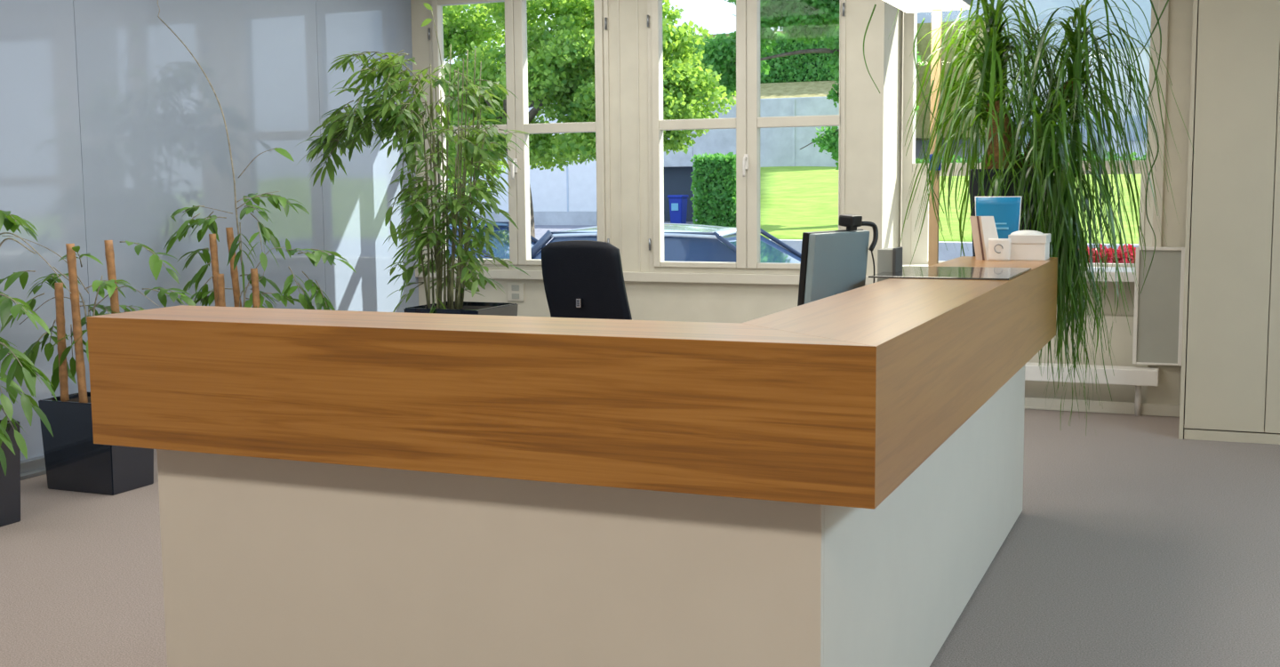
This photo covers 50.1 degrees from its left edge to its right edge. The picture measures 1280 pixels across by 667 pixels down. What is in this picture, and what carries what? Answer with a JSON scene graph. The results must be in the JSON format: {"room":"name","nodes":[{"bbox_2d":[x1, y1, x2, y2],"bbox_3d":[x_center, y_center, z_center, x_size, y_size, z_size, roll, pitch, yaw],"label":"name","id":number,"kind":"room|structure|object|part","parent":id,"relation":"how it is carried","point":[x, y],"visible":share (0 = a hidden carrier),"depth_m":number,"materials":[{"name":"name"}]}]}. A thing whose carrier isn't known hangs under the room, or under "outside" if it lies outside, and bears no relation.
{"room":"lobby","nodes":[
{"label":"lobby","id":0,"kind":"room"},
{"bbox_2d":[0,0,418,460],"bbox_3d":[-4.094,-0.551,4.596,0.250,3.000,12.640,2,7,23],"label":"wall","id":1,"kind":"structure","parent":0,"point":[110,127],"depth_m":7.78,"materials":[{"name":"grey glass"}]},
{"bbox_2d":[20,455,46,479],"bbox_3d":[-3.990,0.923,4.556,0.110,0.075,12.340,2,7,23],"label":"baseboard","id":2,"kind":"structure","parent":1,"relation":"attached to","point":[36,466],"depth_m":6.81,"materials":[{"name":"metal"}]},
{"bbox_3d":[-3.276,-0.773,6.234,0.020,2.930,1.917,2,7,23],"label":"glass panel","id":3,"kind":"part","parent":1,"relation":"part of","materials":[{"name":"clear glass"}]},
{"bbox_3d":[-2.503,-0.980,8.061,0.020,2.930,2.067,2,7,23],"label":"glass panel","id":4,"kind":"part","parent":1,"relation":"part of","materials":[{"name":"clear glass"}]},
{"bbox_3d":[-1.880,-1.147,9.536,0.020,2.930,1.147,2,7,23],"label":"glass panel","id":5,"kind":"part","parent":1,"relation":"part of","materials":[{"name":"clear glass"}]},
{"bbox_2d":[415,267,877,285],"bbox_3d":[-0.058,-0.393,9.452,3.455,0.065,0.050,2,7,23],"label":"window sill","id":6,"kind":"structure","parent":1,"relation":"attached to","point":[501,274],"depth_m":9.28,"materials":[{"name":"paint"}]},
{"bbox_2d":[902,264,1135,281],"bbox_3d":[2.391,-0.387,8.702,1.620,0.060,0.490,2,7,23],"label":"window sill","id":7,"kind":"structure","parent":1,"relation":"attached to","point":[1131,278],"depth_m":8.27,"materials":[{"name":"white paint"}]},
{"bbox_2d":[1024,397,1179,416],"bbox_3d":[2.165,0.424,8.621,8.250,0.070,0.020,2,7,23],"label":"baseboard","id":8,"kind":"structure","parent":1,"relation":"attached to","point":[1030,403],"depth_m":8.34,"materials":[{"name":"paint"}]},
{"bbox_2d":[403,301,518,315],"bbox_3d":[-1.063,0.180,8.233,0.499,0.700,0.499,2,7,23],"label":"pot","id":9,"kind":"object","parent":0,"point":[465,308],"depth_m":8.15,"materials":[{"name":"black plastic"}]},
{"bbox_2d":[0,408,1279,666],"bbox_3d":[-0.234,1.103,3.207,8.850,0.060,13.140,2,7,23],"label":"floor","id":10,"kind":"structure","parent":0,"point":[1132,542],"depth_m":5.06,"materials":[{"name":"grey carpet"}]},
{"bbox_2d":[0,209,71,527],"bbox_3d":[-2.676,0.154,5.656,0.901,1.342,0.479,2,7,23],"label":"potted tree","id":11,"kind":"object","parent":10,"relation":"on","point":[12,442],"visible":1,"depth_m":5.62,"materials":[{"name":"green plant"}]},
{"bbox_3d":[-2.889,0.596,5.798,0.428,0.435,0.301,2,7,23],"label":"pot","id":12,"kind":"part","parent":11,"relation":"part of","materials":[{"name":"black plastic"}]},
{"bbox_2d":[0,235,195,495],"bbox_3d":[-2.586,0.127,6.575,0.997,1.193,0.545,2,7,23],"label":"potted tree","id":13,"kind":"object","parent":10,"relation":"on","point":[74,462],"visible":0.79,"depth_m":6.43,"materials":[{"name":"green plant"}]},
{"bbox_3d":[-2.578,0.518,6.523,0.438,0.428,0.290,2,7,23],"label":"pot","id":14,"kind":"part","parent":13,"relation":"part of","materials":[{"name":"black plastic"}]},
{"bbox_2d":[157,0,356,310],"bbox_3d":[-2.100,-0.667,7.433,1.201,2.578,0.431,2,7,23],"label":"potted tree","id":15,"kind":"object","parent":10,"relation":"on","point":[218,294],"visible":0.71,"depth_m":7.47,"materials":[{"name":"green plant"}]},
{"bbox_2d":[295,3,530,315],"bbox_3d":[-1.338,-0.716,8.248,1.534,2.484,0.905,1,6,16],"label":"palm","id":16,"kind":"object","parent":10,"relation":"on","point":[399,121],"visible":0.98,"depth_m":8.12,"materials":[{"name":"plant"}]},
{"bbox_2d":[87,256,1057,666],"bbox_3d":[0.197,0.365,4.581,1.965,1.100,3.345,2,7,23],"label":"reception desk","id":17,"kind":"object","parent":10,"relation":"on","point":[831,481],"depth_m":3.10,"materials":[{"name":"brown wood"}]},
{"bbox_2d":[87,304,876,508],"bbox_3d":[-0.389,0.132,3.160,1.964,0.316,0.336,2,7,23],"label":"countertop","id":18,"kind":"structure","parent":17,"relation":"on","point":[737,410],"depth_m":2.95,"materials":[{"name":"brown wood"}]},
{"bbox_2d":[868,265,1031,279],"bbox_3d":[1.060,-0.206,4.643,0.449,0.006,0.555,2,7,23],"label":"plate","id":19,"kind":"object","parent":17,"relation":"on","point":[974,273],"visible":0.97,"depth_m":4.57,"materials":[{"name":"clear glass"}]},
{"bbox_2d":[969,216,998,260],"bbox_3d":[1.370,-0.377,5.416,0.133,0.173,0.040,2,7,23],"label":"leaflet","id":20,"kind":"object","parent":17,"relation":"on","point":[983,228],"visible":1,"depth_m":5.41,"materials":[{"name":"beige paper"}]},
{"bbox_2d":[975,196,1021,238],"bbox_3d":[1.455,-0.434,5.581,0.187,0.248,0.030,2,7,23],"label":"sign card","id":21,"kind":"object","parent":17,"relation":"on","point":[1005,211],"visible":0.51,"depth_m":5.56,"materials":[{"name":"blue paper"}]},
{"bbox_2d":[987,238,1010,260],"bbox_3d":[1.404,-0.328,5.356,0.087,0.087,0.021,2,7,23],"label":"note card","id":22,"kind":"object","parent":17,"relation":"on","point":[999,249],"visible":1,"depth_m":5.35,"materials":[{"name":"paper"}]},
{"bbox_2d":[1008,230,1050,260],"bbox_3d":[1.542,-0.351,5.424,0.148,0.116,0.158,2,7,23],"label":"box","id":23,"kind":"object","parent":17,"relation":"on","point":[1025,244],"visible":1,"depth_m":5.36,"materials":[{"name":"white cardboard"}]},
{"bbox_3d":[1.542,-0.384,5.421,0.148,0.050,0.158,2,7,23],"label":"lid","id":24,"kind":"part","parent":23,"relation":"part of","materials":[{"name":"white cardboard"}]},
{"bbox_2d":[541,240,631,319],"bbox_3d":[-0.158,0.093,6.911,0.650,1.143,0.680,2,7,23],"label":"office chair","id":25,"kind":"object","parent":10,"relation":"on","point":[582,278],"visible":0.34,"depth_m":6.62,"materials":[{"name":"black leather"}]},
{"bbox_2d":[882,0,972,266],"bbox_3d":[1.212,-0.387,6.035,0.310,2.260,1.050,2,7,23],"label":"floor lamp","id":26,"kind":"object","parent":10,"relation":"on","point":[936,7],"visible":0.39,"depth_m":6.33,"materials":[{"name":"metal"}]},
{"bbox_2d":[882,0,969,13],"bbox_3d":[1.194,-1.448,5.900,0.298,0.011,0.998,2,7,23],"label":"diffuser","id":27,"kind":"object","parent":26,"relation":"attached to","point":[935,6],"depth_m":6.15,"materials":[{"name":"white plastic"}]},
{"bbox_2d":[929,153,941,170],"bbox_3d":[1.371,-0.794,6.359,0.052,0.076,0.026,2,7,23],"label":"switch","id":28,"kind":"object","parent":26,"relation":"attached to","point":[940,166],"depth_m":6.35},
{"bbox_2d":[1024,361,1159,415],"bbox_3d":[2.319,0.328,8.474,1.660,0.290,0.149,2,7,23],"label":"window bench","id":29,"kind":"object","parent":10,"relation":"on","point":[1139,376],"visible":0.43,"depth_m":8.22,"materials":[{"name":"white paint"}]},
{"bbox_3d":[2.994,0.394,8.235,0.035,0.197,0.035,2,7,23],"label":"leg","id":30,"kind":"part","parent":29,"relation":"part of","materials":[{"name":"white paint"}]},
{"bbox_2d":[1178,0,1279,444],"bbox_3d":[3.795,-0.799,7.334,1.593,2.750,0.733,2,7,23],"label":"storage cabinet","id":31,"kind":"object","parent":10,"relation":"on","point":[1230,377],"visible":1,"depth_m":7.26,"materials":[{"name":"laminate"}]},
{"bbox_3d":[3.587,-0.787,7.065,0.568,2.664,0.020,2,7,23],"label":"door","id":32,"kind":"part","parent":31,"relation":"part of","materials":[{"name":"laminate"}]},
{"bbox_3d":[0.483,0.525,4.754,0.760,0.740,2.350,2,7,23],"label":"desk","id":33,"kind":"object","parent":10,"relation":"on","visible":0},
{"bbox_2d":[797,228,869,305],"bbox_3d":[0.626,-0.079,4.487,0.220,0.516,0.353,2,7,23],"label":"computer monitor","id":34,"kind":"object","parent":33,"relation":"on","point":[833,262],"visible":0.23,"depth_m":4.40,"materials":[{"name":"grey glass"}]},
{"bbox_2d":[838,214,878,282],"bbox_3d":[0.725,-0.218,4.550,0.061,0.354,0.162,5,9,44],"label":"webcam","id":35,"kind":"object","parent":34,"relation":"attached to","point":[851,221],"visible":0.91,"depth_m":4.50,"materials":[{"name":"black plastic"}]},
{"bbox_3d":[0.752,-0.323,4.549,0.108,0.103,0.028,-5,8,-37],"label":"clip arm","id":36,"kind":"part","parent":35,"relation":"part of","materials":[{"name":"black plastic"}]},
{"bbox_2d":[877,247,902,281],"bbox_3d":[0.861,-0.073,4.729,0.065,0.447,0.110,2,7,23],"label":"desk organizer","id":37,"kind":"object","parent":33,"relation":"on","point":[889,260],"visible":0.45,"depth_m":4.67,"materials":[{"name":"white plastic"}]},
{"bbox_3d":[0.885,-0.072,4.718,0.011,0.447,0.110,2,7,23],"label":"plate","id":38,"kind":"part","parent":37,"relation":"part of","materials":[{"name":"grey plastic"}]},
{"bbox_2d":[410,0,1193,404],"bbox_3d":[2.183,-1.069,8.794,8.650,3.000,0.660,2,7,23],"label":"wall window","id":39,"kind":"structure","parent":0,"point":[873,118],"depth_m":8.82,"materials":[{"name":"white paint"}]},
{"bbox_2d":[507,282,524,301],"bbox_3d":[-0.892,-0.298,9.834,0.130,0.130,0.016,2,7,23],"label":"wall outlet","id":40,"kind":"object","parent":39,"relation":"attached to","point":[516,291],"visible":1,"depth_m":9.82,"materials":[{"name":"paint"}]},
{"bbox_2d":[511,284,519,298],"bbox_3d":[-0.894,-0.298,9.828,0.060,0.100,0.004,2,7,23],"label":"socket","id":41,"kind":"object","parent":40,"relation":"attached to","point":[515,288],"depth_m":9.83,"materials":[{"name":"white plastic"}]},
{"bbox_2d":[427,0,611,270],"bbox_3d":[-0.851,-1.443,9.720,1.415,1.980,0.215,2,7,23],"label":"window","id":42,"kind":"structure","parent":39,"relation":"attached to","point":[516,16],"depth_m":9.64,"materials":[{"name":"paint"}]},
{"bbox_3d":[-1.171,-1.451,9.841,0.660,1.903,0.080,2,7,23],"label":"sash","id":43,"kind":"part","parent":42,"relation":"part of","materials":[{"name":"paint"}]},
{"bbox_3d":[-0.889,-1.162,9.681,0.028,0.150,0.055,2,7,23],"label":"handle","id":44,"kind":"part","parent":42,"relation":"part of","materials":[{"name":"white paint"}]},
{"bbox_3d":[-0.551,-1.428,9.581,0.680,1.903,0.080,2,7,23],"label":"sash","id":45,"kind":"part","parent":42,"relation":"part of","materials":[{"name":"paint"}]},
{"bbox_2d":[647,0,846,274],"bbox_3d":[0.698,-1.387,9.072,1.365,1.980,0.215,2,7,23],"label":"window","id":46,"kind":"structure","parent":39,"relation":"attached to","point":[748,122],"depth_m":9.06,"materials":[{"name":"paint"}]},
{"bbox_3d":[0.406,-1.394,9.181,0.670,1.903,0.080,2,7,23],"label":"sash","id":47,"kind":"part","parent":46,"relation":"part of","materials":[{"name":"paint"}]},
{"bbox_3d":[0.692,-1.104,9.019,0.028,0.150,0.055,2,7,23],"label":"handle","id":48,"kind":"part","parent":46,"relation":"part of","materials":[{"name":"white paint"}]},
{"bbox_3d":[1.006,-1.372,8.930,0.626,1.903,0.080,2,7,23],"label":"sash","id":49,"kind":"part","parent":46,"relation":"part of","materials":[{"name":"paint"}]},
{"bbox_2d":[901,0,1159,267],"bbox_3d":[2.501,-1.381,8.859,1.595,2.000,0.110,2,7,23],"label":"window","id":50,"kind":"structure","parent":39,"relation":"attached to","point":[921,254],"depth_m":9.09,"materials":[{"name":"paint"}]},
{"bbox_3d":[2.504,-0.745,8.908,1.465,0.625,0.070,2,7,23],"label":"sash","id":51,"kind":"part","parent":50,"relation":"part of","materials":[{"name":"paint"}]},
{"bbox_2d":[1132,246,1184,365],"bbox_3d":[3.081,-0.163,8.134,0.275,0.700,0.041,2,7,23],"label":"wall panel","id":52,"kind":"object","parent":39,"relation":"attached to","point":[1158,310],"visible":0.91,"depth_m":8.12,"materials":[{"name":"white paint"}]},
{"label":"outside","id":53,"kind":"structure","parent":0,"visible":0},
{"bbox_2d":[534,221,693,244],"bbox_3d":[-0.527,-3.045,38.886,90.000,1.350,53.650,2,7,23],"label":"ground","id":54,"kind":"structure","parent":53,"point":[540,230],"depth_m":30.13,"materials":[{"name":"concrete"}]},
{"bbox_2d":[448,221,538,258],"bbox_3d":[-2.205,-0.610,16.103,4.250,1.485,2.040,2,7,23],"label":"car","id":55,"kind":"object","parent":54,"relation":"on","point":[503,233],"visible":0.02,"depth_m":15.67,"materials":[{"name":"blue paint"}]},
{"bbox_2d":[448,103,597,224],"bbox_3d":[-2.214,-4.183,33.767,5.366,3.256,5.500,2,7,23],"label":"building","id":56,"kind":"structure","parent":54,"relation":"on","point":[568,196],"depth_m":31.03,"materials":[{"name":"concrete"}]},
{"bbox_2d":[442,0,735,241],"bbox_3d":[-1.326,-2.644,17.629,5.472,5.147,2.489,3,7,33],"label":"tree","id":57,"kind":"object","parent":54,"relation":"on","point":[561,68],"visible":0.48,"depth_m":16.89,"materials":[{"name":"green plant"}]},
{"bbox_2d":[530,223,800,263],"bbox_3d":[0.540,-0.317,13.175,4.250,1.485,2.040,2,7,23],"label":"car","id":58,"kind":"object","parent":54,"relation":"on","point":[683,242],"visible":0.12,"depth_m":12.62,"materials":[{"name":"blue metal"}]},
{"bbox_2d":[667,194,688,223],"bbox_3d":[0.847,-2.740,30.399,0.360,0.660,0.400,2,7,23],"label":"waste bin","id":59,"kind":"object","parent":54,"relation":"on","point":[677,203],"visible":0.8,"depth_m":30.25,"materials":[{"name":"blue plastic"}]},
{"bbox_3d":[0.770,-2.792,30.235,0.160,0.160,0.020,2,7,23],"label":"label plate","id":60,"kind":"part","parent":59,"relation":"part of","materials":[{"name":"blue plastic"}]},
{"bbox_3d":[0.845,-3.039,30.367,0.360,0.060,0.400,2,7,23],"label":"lid","id":61,"kind":"part","parent":59,"relation":"part of","materials":[{"name":"blue plastic"}]},
{"bbox_2d":[663,96,839,221],"bbox_3d":[2.611,-3.571,30.529,6.000,3.250,0.425,2,7,23],"label":"wall","id":62,"kind":"structure","parent":54,"relation":"on","point":[779,146],"depth_m":30.04,"materials":[{"name":"concrete"}]},
{"bbox_2d":[663,166,693,221],"bbox_3d":[0.761,-2.985,31.538,1.350,1.900,0.110,2,7,23],"label":"wall","id":63,"kind":"structure","parent":62,"relation":"attached to","point":[677,180],"depth_m":31.38,"materials":[{"name":"grey concrete"}]},
{"bbox_2d":[760,166,1140,243],"bbox_3d":[10.099,-1.645,21.375,20.800,2.266,11.000,2,7,23],"label":"lawn","id":64,"kind":"structure","parent":54,"relation":"on","point":[795,200],"depth_m":22.28,"materials":[{"name":"green plant"}]},
{"bbox_2d":[689,152,735,227],"bbox_3d":[1.486,-2.244,24.265,1.022,1.941,1.226,2,7,23],"label":"hedge","id":65,"kind":"object","parent":64,"relation":"on","point":[714,177],"visible":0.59,"depth_m":23.79,"materials":[{"name":"green plant"}]},
{"bbox_2d":[691,0,924,169],"bbox_3d":[2.532,-3.718,20.615,3.653,4.207,2.006,4,7,33],"label":"tree","id":66,"kind":"object","parent":64,"relation":"on","point":[812,20],"visible":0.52,"depth_m":20.34,"materials":[{"name":"green plant"}]},
{"bbox_2d":[769,239,1138,261],"bbox_3d":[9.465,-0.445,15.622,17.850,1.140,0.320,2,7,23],"label":"kerb","id":67,"kind":"object","parent":54,"relation":"on","point":[952,252],"depth_m":17.69,"materials":[{"name":"concrete"}]},
{"bbox_2d":[915,151,1146,163],"bbox_3d":[11.247,-3.110,27.620,11.904,1.200,1.129,2,7,23],"label":"hedge","id":68,"kind":"object","parent":54,"relation":"on","point":[920,161],"visible":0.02,"depth_m":28.77,"materials":[{"name":"green plant"}]},
{"bbox_2d":[915,0,1151,163],"bbox_3d":[16.082,-5.712,32.434,18.572,5.839,6.060,2,7,23],"label":"building","id":69,"kind":"structure","parent":54,"relation":"on","point":[1039,6],"depth_m":31.44,"materials":[{"name":"grey paint"}]},
{"bbox_3d":[7.395,-4.826,32.903,1.090,0.492,0.010,2,7,23],"label":"pane","id":70,"kind":"part","parent":69,"relation":"part of","materials":[{"name":"glass"}]},
{"bbox_3d":[8.824,-4.774,32.305,1.090,0.492,0.010,2,7,23],"label":"pane","id":71,"kind":"part","parent":69,"relation":"part of","materials":[{"name":"glass"}]},
{"bbox_3d":[10.253,-4.723,31.707,1.090,0.492,0.010,2,7,23],"label":"pane","id":72,"kind":"part","parent":69,"relation":"part of","materials":[{"name":"glass"}]},
{"bbox_3d":[11.682,-4.671,31.109,1.090,0.492,0.010,2,7,23],"label":"pane","id":73,"kind":"part","parent":69,"relation":"part of","materials":[{"name":"glass"}]},
{"bbox_2d":[1084,243,1135,263],"bbox_3d":[5.306,-0.447,15.557,1.244,1.156,0.542,2,7,23],"label":"flower bed","id":74,"kind":"object","parent":54,"relation":"on","point":[1119,254],"visible":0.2,"depth_m":15.37,"materials":[{"name":"plant"}]},
{"bbox_3d":[1.574,0.281,6.159,0.200,0.900,0.200,2,7,23],"label":"plant stand","id":75,"kind":"object","parent":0,"visible":0},
{"bbox_2d":[863,0,1192,434],"bbox_3d":[1.770,-0.592,6.046,1.118,2.021,1.205,-5,8,-35],"label":"palm","id":76,"kind":"object","parent":75,"relation":"on","point":[1049,201],"visible":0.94,"depth_m":5.84,"materials":[{"name":"plant"}]},
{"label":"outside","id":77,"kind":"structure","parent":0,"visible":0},
{"bbox_2d":[712,77,921,138],"bbox_3d":[1.319,-5.255,32.480,10.200,1.400,2.500,2,7,23],"label":"terrace","id":78,"kind":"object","parent":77,"point":[817,88],"visible":0.12,"depth_m":31.18,"materials":[{"name":"beige concrete"}]},
{"bbox_2d":[691,31,917,83],"bbox_3d":[3.572,-6.421,32.184,5.796,1.370,1.079,2,7,23],"label":"hedge","id":79,"kind":"object","parent":78,"relation":"on","point":[805,67],"visible":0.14,"depth_m":31.78,"materials":[{"name":"green plant"}]},
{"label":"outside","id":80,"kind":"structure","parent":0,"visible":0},
{"bbox_2d":[528,20,986,140],"bbox_3d":[4.088,-6.409,37.183,11.600,2.620,8.500,2,7,23],"label":"terrace","id":81,"kind":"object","parent":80,"point":[925,28],"depth_m":31.44,"materials":[{"name":"concrete"},{"name":"hedge foliage"},{"name":"dry grass"}]}
]}

